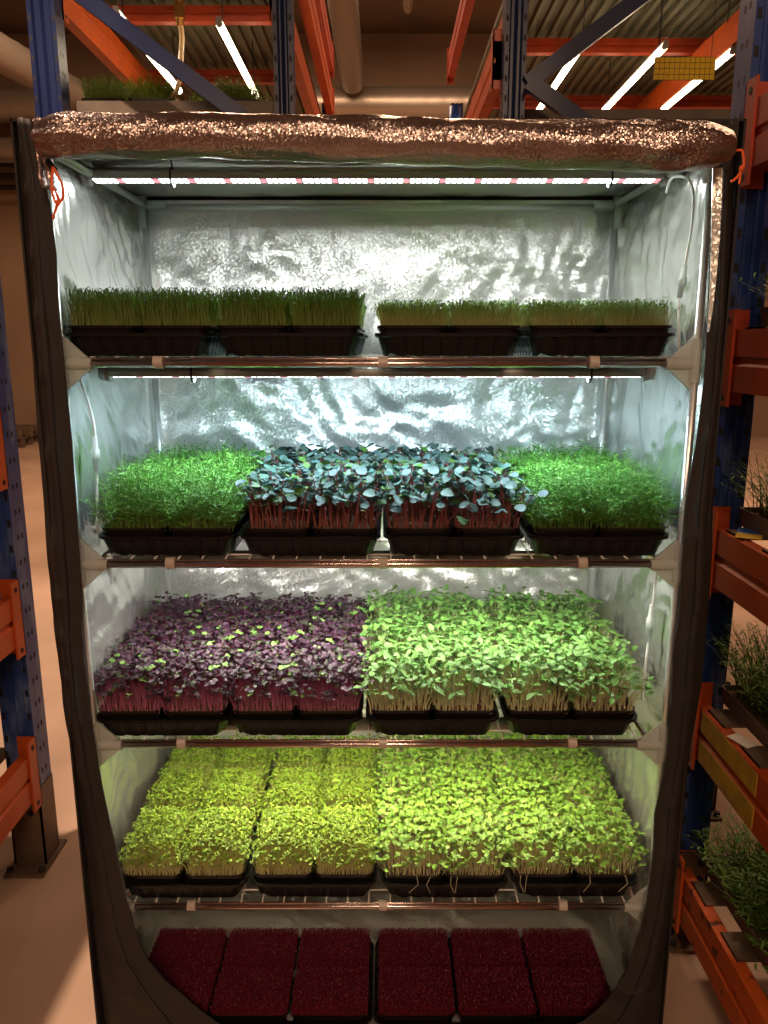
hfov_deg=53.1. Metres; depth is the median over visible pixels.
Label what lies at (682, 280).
power cable
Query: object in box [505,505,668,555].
tray
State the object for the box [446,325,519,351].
pot
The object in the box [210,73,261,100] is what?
grass punnet
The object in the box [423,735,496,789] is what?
basil punnet
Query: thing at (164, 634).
radish punnet
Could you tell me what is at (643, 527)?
pot
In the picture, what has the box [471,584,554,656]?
sunflower punnet
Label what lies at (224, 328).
pot
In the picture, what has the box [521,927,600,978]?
amaranth punnet
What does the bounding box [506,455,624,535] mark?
shoot
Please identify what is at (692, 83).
tube light
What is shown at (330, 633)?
radish punnet
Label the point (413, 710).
pot
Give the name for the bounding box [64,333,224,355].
tray
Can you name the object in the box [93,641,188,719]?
radish punnet
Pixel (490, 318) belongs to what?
sprout punnet
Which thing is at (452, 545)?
tray
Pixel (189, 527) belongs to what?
pot
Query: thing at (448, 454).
kale punnet
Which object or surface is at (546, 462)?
shoot
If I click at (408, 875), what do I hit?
pot
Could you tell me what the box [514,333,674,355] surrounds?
tray
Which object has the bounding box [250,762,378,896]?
tray
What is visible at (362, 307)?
chive punnet
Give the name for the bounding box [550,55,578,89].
tube light
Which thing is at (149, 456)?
shoot
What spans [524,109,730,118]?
trough
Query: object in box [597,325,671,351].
pot
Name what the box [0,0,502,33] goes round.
ceiling
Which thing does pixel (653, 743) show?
wire shelf
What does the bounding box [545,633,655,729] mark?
sunflower punnet
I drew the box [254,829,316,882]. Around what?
pot
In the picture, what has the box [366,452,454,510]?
kale punnet
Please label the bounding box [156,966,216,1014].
amaranth punnet
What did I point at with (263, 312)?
chive punnet
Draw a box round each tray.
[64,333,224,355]
[97,690,238,735]
[98,516,249,555]
[122,761,275,897]
[150,938,373,1023]
[214,333,367,355]
[229,677,363,735]
[240,507,381,555]
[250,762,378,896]
[366,655,498,734]
[374,938,608,1023]
[375,333,523,355]
[381,766,507,896]
[383,505,523,555]
[484,760,637,895]
[495,684,637,734]
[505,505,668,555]
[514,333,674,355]
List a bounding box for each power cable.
[79,379,99,531]
[641,572,657,700]
[665,175,694,348]
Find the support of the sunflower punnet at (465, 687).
in the tray at (430, 726)
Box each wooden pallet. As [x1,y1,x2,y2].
[16,424,37,438]
[17,434,37,447]
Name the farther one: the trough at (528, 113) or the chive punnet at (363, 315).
the trough at (528, 113)
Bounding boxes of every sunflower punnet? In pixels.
[352,605,441,672]
[353,634,448,718]
[356,584,435,642]
[409,584,490,633]
[409,629,513,718]
[419,609,499,676]
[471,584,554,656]
[478,609,563,677]
[481,629,590,718]
[520,588,606,646]
[528,607,630,676]
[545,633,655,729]
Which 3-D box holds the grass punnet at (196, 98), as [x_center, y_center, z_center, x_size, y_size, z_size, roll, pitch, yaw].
[-0.806,-1.869,3.631,0.248,0.198,0.206,-2,12,-8]
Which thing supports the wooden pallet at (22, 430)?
on the wooden pallet at (26, 440)
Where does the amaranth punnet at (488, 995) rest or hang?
in the tray at (535, 1020)
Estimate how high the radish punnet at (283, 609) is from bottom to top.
0.148 m
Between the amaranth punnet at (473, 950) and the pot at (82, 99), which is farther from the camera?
the pot at (82, 99)
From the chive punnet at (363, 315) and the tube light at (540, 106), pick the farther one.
the tube light at (540, 106)
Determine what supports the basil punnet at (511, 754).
in the tray at (571, 888)
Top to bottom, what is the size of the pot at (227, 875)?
0.050 m
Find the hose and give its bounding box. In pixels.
[168,0,184,99]
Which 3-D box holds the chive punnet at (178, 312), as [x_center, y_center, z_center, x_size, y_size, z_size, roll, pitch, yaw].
[-0.402,-0.384,1.538,0.155,0.124,0.196,0,12,0]
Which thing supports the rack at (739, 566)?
on the floor
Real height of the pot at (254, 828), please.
0.050 m
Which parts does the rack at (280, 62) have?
plate, plate, plate, plate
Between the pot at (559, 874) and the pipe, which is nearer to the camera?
the pot at (559, 874)
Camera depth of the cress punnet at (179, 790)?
1.92 m
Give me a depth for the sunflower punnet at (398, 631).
1.84 m
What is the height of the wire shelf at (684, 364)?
0.113 m
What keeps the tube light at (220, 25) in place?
hanging from the rack at (280, 62)
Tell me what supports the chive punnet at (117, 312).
in the tray at (90, 344)
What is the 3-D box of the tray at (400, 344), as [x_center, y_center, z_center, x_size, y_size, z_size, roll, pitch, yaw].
[0.124,-0.373,1.711,0.285,0.043,0.535,0,12,0]
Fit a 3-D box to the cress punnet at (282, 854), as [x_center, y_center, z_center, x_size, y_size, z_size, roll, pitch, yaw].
[-0.227,0.772,1.788,0.164,0.136,0.200,0,12,0]
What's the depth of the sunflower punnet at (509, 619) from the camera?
1.85 m
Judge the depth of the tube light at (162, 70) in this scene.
3.86 m
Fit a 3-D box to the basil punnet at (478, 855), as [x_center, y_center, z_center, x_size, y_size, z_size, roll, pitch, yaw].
[0.203,0.768,1.786,0.206,0.144,0.241,0,12,1]
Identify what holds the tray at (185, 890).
on the wire shelf at (635, 906)
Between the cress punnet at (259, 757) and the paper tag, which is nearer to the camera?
the paper tag
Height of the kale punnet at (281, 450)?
0.164 m
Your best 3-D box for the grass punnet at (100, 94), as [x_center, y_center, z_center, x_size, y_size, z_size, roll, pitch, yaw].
[-1.221,-1.822,3.415,0.248,0.198,0.206,1,12,3]
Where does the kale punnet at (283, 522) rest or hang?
in the tray at (262, 545)
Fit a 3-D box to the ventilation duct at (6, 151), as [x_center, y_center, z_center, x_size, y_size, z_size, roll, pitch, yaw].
[-3.660,-5.601,11.863,10.500,0.330,0.330,0,12,0]
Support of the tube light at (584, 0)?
hanging from the rack at (512, 77)
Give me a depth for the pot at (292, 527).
1.56 m
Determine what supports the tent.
on the floor
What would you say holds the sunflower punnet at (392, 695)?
in the tray at (430, 726)
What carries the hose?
hanging from the rack at (280, 62)
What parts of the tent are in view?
tie cord, header panel, rolled door, tie cord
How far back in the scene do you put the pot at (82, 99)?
3.34 m
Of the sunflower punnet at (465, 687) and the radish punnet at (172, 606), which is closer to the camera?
the sunflower punnet at (465, 687)
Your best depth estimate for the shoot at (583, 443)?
1.94 m
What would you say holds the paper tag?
on the rack at (739, 566)
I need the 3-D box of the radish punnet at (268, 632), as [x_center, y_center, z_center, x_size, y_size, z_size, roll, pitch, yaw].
[-0.257,0.342,1.871,0.209,0.147,0.240,0,12,-1]
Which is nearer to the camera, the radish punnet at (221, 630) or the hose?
the radish punnet at (221, 630)
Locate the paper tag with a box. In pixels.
[727,733,757,747]
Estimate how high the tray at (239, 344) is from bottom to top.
0.043 m
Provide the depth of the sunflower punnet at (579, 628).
1.84 m
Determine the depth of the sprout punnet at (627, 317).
1.46 m
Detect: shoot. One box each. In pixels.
[78,455,192,535]
[106,445,209,507]
[132,440,229,469]
[148,458,262,550]
[180,445,270,522]
[187,436,276,478]
[492,438,578,479]
[492,445,594,521]
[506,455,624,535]
[542,437,629,475]
[558,445,651,490]
[566,458,693,549]
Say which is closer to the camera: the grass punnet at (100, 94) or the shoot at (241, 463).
the shoot at (241, 463)
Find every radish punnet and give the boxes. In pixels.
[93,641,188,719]
[111,613,202,661]
[136,591,219,640]
[146,637,245,718]
[175,616,258,694]
[189,592,269,646]
[215,636,316,718]
[231,616,317,676]
[244,592,322,641]
[284,639,376,729]
[292,615,373,675]
[302,594,374,645]
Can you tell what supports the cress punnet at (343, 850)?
in the tray at (314, 889)
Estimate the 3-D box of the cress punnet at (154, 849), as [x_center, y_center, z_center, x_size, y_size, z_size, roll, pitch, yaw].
[-0.516,0.772,1.785,0.169,0.136,0.201,0,12,0]
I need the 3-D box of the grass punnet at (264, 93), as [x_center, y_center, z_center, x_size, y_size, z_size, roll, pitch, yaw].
[-0.566,-1.878,3.671,0.248,0.198,0.206,-4,13,-20]
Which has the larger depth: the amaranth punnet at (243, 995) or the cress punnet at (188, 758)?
the cress punnet at (188, 758)
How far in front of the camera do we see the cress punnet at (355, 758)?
2.08 m
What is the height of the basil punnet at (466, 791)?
0.143 m
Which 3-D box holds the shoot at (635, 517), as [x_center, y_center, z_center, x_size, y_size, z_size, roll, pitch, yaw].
[0.508,-0.022,1.618,0.232,0.176,0.278,0,12,1]
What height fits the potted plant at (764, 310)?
0.122 m
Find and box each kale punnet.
[232,462,334,536]
[250,452,337,513]
[254,443,328,473]
[300,463,401,550]
[307,452,389,511]
[316,443,386,489]
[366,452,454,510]
[370,463,477,535]
[374,443,449,496]
[430,443,501,488]
[436,452,526,512]
[437,463,547,535]
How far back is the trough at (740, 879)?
1.92 m
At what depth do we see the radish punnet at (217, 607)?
2.01 m
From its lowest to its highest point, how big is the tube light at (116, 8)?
0.078 m
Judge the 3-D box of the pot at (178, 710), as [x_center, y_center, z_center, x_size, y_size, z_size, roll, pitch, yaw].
[-0.403,0.427,1.710,0.136,0.050,0.172,0,12,0]
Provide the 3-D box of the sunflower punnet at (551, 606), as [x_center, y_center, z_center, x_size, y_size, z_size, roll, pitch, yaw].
[0.467,0.299,2.034,0.228,0.162,0.261,1,12,3]
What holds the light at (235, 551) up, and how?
attached to the wire shelf at (667, 564)
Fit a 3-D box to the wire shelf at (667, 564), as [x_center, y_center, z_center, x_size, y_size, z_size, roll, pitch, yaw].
[-0.010,0.044,1.818,1.222,0.113,0.583,0,12,0]
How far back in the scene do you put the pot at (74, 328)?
1.46 m
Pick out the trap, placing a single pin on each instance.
(665, 68)
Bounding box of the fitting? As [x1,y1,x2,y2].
[403,0,412,13]
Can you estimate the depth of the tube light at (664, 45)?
3.88 m
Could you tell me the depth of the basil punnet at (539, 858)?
1.74 m
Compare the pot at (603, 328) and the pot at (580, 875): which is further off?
the pot at (580, 875)
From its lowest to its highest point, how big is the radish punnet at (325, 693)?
0.148 m
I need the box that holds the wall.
[0,34,767,437]
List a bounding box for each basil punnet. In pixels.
[369,796,458,892]
[372,733,444,788]
[373,761,449,828]
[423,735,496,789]
[423,759,507,829]
[430,796,516,892]
[478,731,550,789]
[481,758,567,829]
[494,796,586,891]
[526,735,608,788]
[537,757,629,827]
[555,795,648,891]
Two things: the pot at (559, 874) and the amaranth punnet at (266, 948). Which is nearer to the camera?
the pot at (559, 874)
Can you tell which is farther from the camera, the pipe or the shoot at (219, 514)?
the pipe
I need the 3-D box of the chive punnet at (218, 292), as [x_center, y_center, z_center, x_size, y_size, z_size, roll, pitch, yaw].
[-0.404,-0.420,1.704,0.152,0.124,0.204,0,12,0]
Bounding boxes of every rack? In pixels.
[0,276,66,877]
[25,0,334,117]
[447,0,739,684]
[670,0,767,1023]
[711,262,767,820]
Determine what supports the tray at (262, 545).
on the wire shelf at (667, 564)
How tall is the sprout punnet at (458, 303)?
0.103 m
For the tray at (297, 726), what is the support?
on the wire shelf at (653, 743)
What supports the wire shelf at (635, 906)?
attached to the tent
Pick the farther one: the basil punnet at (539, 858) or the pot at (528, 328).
the basil punnet at (539, 858)
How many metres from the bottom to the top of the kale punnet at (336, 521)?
0.164 m
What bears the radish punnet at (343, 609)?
in the tray at (297, 726)
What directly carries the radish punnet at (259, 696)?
in the tray at (297, 726)
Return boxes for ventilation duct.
[0,32,92,110]
[0,86,472,122]
[0,137,13,160]
[327,0,363,93]
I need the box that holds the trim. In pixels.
[0,122,15,184]
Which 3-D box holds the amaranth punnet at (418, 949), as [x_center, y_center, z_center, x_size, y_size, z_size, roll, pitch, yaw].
[0.076,1.141,1.984,0.187,0.082,0.128,0,12,0]
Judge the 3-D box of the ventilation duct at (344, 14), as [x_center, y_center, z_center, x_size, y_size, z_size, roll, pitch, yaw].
[-0.460,-5.549,7.882,0.350,0.350,6.800,0,12,0]
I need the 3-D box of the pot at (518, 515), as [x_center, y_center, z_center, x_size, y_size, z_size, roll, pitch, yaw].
[0.365,0.003,1.796,0.136,0.050,0.172,0,12,1]
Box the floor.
[0,438,767,1023]
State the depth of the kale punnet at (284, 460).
1.76 m
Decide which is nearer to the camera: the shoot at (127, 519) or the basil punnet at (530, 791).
the shoot at (127, 519)
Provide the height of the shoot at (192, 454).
0.176 m
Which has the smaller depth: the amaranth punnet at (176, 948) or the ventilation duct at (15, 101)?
the amaranth punnet at (176, 948)
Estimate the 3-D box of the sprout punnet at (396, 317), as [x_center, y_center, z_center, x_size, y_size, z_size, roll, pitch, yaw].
[0.055,-0.373,1.538,0.154,0.103,0.192,0,12,0]
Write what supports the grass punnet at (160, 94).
in the trough at (254, 107)
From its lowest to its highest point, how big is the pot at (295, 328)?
0.050 m
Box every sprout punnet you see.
[374,297,449,351]
[444,298,524,351]
[444,303,504,332]
[512,304,552,332]
[516,298,605,332]
[586,297,678,351]
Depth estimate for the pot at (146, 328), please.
1.46 m
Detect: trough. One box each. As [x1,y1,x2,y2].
[75,101,274,113]
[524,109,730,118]
[684,806,767,974]
[705,617,767,749]
[717,452,767,539]
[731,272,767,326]
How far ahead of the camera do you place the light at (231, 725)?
1.74 m
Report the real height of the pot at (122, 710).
0.050 m
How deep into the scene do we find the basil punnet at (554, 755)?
2.08 m
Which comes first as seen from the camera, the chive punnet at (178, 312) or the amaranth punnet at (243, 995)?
the chive punnet at (178, 312)
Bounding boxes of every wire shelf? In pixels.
[62,335,702,390]
[79,504,682,588]
[93,643,668,765]
[126,753,647,922]
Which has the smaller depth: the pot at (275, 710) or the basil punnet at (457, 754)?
the pot at (275, 710)
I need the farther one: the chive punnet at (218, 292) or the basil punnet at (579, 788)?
the basil punnet at (579, 788)
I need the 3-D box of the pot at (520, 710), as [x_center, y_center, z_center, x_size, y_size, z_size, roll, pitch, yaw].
[0.330,0.427,1.712,0.136,0.050,0.172,0,12,-1]
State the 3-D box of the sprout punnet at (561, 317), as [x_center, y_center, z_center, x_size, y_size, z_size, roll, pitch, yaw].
[0.344,-0.373,1.539,0.153,0.103,0.191,0,12,0]
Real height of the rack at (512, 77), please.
4.300 m
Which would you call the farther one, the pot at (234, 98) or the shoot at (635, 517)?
the pot at (234, 98)
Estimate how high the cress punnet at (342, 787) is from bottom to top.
0.136 m
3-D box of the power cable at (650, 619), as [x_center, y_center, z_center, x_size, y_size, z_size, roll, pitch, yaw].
[0.580,0.270,1.683,0.018,0.306,0.017,0,12,0]
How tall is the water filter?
0.280 m
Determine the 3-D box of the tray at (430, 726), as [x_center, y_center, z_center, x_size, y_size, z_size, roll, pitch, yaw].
[0.103,0.401,1.881,0.285,0.043,0.535,0,12,0]
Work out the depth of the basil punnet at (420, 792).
1.94 m
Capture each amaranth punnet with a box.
[148,927,227,979]
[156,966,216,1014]
[209,965,293,1021]
[222,927,298,972]
[291,965,369,1021]
[297,927,370,972]
[377,927,450,972]
[377,966,455,1021]
[449,927,525,972]
[454,966,535,1021]
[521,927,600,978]
[530,966,611,1021]
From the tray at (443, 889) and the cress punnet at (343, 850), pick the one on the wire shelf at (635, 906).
the tray at (443, 889)
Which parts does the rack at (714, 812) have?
plate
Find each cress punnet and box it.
[118,804,200,883]
[141,766,213,826]
[158,736,226,789]
[176,805,258,890]
[196,766,268,838]
[213,734,275,799]
[246,804,322,882]
[259,765,327,826]
[270,735,330,783]
[309,803,379,889]
[315,766,380,827]
[321,733,379,787]
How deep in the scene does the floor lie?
2.26 m
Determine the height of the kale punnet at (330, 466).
0.161 m
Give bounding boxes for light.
[78,161,675,187]
[98,368,655,382]
[112,550,641,558]
[113,0,129,21]
[146,55,176,87]
[215,0,259,97]
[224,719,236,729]
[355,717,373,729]
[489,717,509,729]
[536,102,544,108]
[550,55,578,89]
[583,0,585,29]
[601,0,668,108]
[660,80,701,108]
[715,45,735,69]
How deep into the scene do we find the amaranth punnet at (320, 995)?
1.83 m
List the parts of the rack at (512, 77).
plate, plate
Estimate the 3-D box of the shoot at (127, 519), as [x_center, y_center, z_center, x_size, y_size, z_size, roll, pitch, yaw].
[-0.511,-0.022,1.613,0.240,0.176,0.274,0,12,0]
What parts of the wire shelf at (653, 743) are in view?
rod, rod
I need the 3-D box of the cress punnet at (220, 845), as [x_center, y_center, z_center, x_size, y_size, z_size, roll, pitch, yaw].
[-0.381,0.772,1.784,0.164,0.136,0.200,0,12,-1]
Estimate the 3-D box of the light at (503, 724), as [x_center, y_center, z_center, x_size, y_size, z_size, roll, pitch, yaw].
[0.262,0.474,1.758,0.045,0.030,0.041,0,12,0]
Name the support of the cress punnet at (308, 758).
in the tray at (314, 889)
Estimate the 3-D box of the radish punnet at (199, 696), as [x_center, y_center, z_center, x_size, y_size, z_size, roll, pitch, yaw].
[-0.403,0.380,1.698,0.214,0.147,0.240,-1,12,-4]
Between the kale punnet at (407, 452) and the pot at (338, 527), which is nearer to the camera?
the pot at (338, 527)
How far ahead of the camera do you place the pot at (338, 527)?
1.57 m
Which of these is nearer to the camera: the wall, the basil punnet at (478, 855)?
the basil punnet at (478, 855)
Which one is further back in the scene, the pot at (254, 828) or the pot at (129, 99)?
the pot at (129, 99)
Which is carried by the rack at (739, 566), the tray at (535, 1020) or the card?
the card
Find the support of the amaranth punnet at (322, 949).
in the tray at (369, 1017)
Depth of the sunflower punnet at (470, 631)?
1.86 m
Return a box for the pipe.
[0,173,15,189]
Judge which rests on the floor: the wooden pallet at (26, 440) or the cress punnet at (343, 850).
the wooden pallet at (26, 440)
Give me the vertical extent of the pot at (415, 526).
0.050 m
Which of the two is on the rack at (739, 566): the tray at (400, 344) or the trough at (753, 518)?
the trough at (753, 518)
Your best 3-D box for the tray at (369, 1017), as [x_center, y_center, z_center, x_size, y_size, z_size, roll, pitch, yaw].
[-0.316,1.184,1.926,0.578,0.038,0.268,0,12,0]
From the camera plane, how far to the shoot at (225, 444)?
1.93 m
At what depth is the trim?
12.40 m
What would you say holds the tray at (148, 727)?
on the wire shelf at (653, 743)
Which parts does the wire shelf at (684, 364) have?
rod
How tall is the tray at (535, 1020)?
0.038 m
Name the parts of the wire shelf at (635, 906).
rod, rod, rod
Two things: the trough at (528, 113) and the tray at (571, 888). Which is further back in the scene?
the trough at (528, 113)
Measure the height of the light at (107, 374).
0.059 m
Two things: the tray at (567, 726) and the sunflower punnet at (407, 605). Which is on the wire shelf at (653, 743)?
the tray at (567, 726)
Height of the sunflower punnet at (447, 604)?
0.163 m
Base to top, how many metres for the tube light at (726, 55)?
0.047 m
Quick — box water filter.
[449,105,460,118]
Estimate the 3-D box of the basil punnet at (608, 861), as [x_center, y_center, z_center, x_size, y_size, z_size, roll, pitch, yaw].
[0.492,0.767,1.790,0.200,0.145,0.243,-1,12,-3]
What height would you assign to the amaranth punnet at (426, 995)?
0.082 m
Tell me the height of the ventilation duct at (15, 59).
0.612 m
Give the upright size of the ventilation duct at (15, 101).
0.494 m
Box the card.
[735,527,762,539]
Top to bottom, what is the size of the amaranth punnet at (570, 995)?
0.082 m
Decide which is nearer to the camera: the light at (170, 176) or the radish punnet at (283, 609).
the light at (170, 176)
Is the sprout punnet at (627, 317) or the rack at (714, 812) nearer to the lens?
the sprout punnet at (627, 317)
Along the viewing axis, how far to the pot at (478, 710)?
1.64 m
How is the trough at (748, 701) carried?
on the rack at (739, 566)
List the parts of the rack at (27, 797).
plate, plate, plate, plate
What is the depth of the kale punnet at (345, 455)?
1.92 m
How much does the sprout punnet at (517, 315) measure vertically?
0.103 m
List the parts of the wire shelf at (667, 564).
rod, rod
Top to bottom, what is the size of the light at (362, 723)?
0.030 m
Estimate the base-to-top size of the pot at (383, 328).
0.050 m
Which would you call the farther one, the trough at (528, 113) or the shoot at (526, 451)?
the trough at (528, 113)
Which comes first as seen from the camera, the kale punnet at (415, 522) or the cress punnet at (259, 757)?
the kale punnet at (415, 522)
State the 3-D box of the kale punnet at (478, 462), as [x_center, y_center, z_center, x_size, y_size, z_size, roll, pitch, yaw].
[0.214,-0.053,1.785,0.222,0.164,0.260,0,12,0]
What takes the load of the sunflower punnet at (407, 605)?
in the tray at (430, 726)
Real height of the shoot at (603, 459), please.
0.176 m
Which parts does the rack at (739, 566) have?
plate, plate, plate, plate, plate, plate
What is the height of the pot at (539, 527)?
0.050 m
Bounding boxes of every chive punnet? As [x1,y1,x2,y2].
[63,286,153,332]
[137,286,222,351]
[167,292,228,324]
[215,286,295,332]
[283,286,366,351]
[303,292,366,332]
[361,301,366,332]
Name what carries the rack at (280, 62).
on the floor
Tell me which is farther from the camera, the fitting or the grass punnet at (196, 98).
the fitting
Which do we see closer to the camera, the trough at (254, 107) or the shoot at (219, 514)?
the shoot at (219, 514)
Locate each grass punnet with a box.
[77,72,134,100]
[127,73,180,100]
[188,92,206,100]
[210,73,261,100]
[259,93,272,100]
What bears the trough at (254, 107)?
on the rack at (280, 62)
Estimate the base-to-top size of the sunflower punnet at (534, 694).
0.162 m
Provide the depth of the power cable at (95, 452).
1.59 m
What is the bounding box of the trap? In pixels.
[653,0,715,79]
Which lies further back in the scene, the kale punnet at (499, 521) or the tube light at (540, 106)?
the tube light at (540, 106)
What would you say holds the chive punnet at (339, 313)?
in the tray at (239, 344)
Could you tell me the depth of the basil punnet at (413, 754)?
2.08 m
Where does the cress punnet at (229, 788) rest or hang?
in the tray at (185, 890)
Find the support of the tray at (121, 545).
on the wire shelf at (667, 564)
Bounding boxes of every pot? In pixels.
[68,325,142,332]
[81,98,125,100]
[99,679,175,719]
[102,518,177,535]
[123,830,193,883]
[128,98,172,100]
[140,325,220,351]
[163,678,238,718]
[169,511,246,550]
[178,973,216,1014]
[185,831,253,890]
[211,789,264,838]
[217,325,292,332]
[230,97,259,100]
[233,677,299,718]
[238,756,273,799]
[244,511,315,536]
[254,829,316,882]
[290,325,361,351]
[297,677,361,729]
[311,511,378,550]
[314,828,374,889]
[369,679,431,718]
[377,325,447,351]
[383,830,443,883]
[385,510,452,535]
[430,681,495,718]
[442,828,504,890]
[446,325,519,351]
[449,510,519,535]
[498,678,569,718]
[507,828,572,885]
[510,501,521,521]
[518,325,599,332]
[519,510,597,535]
[558,678,634,729]
[563,828,633,882]
[594,513,664,549]
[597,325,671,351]
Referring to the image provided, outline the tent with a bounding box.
[10,111,746,1023]
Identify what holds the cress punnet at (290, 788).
in the tray at (314, 889)
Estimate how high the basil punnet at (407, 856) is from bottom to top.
0.143 m

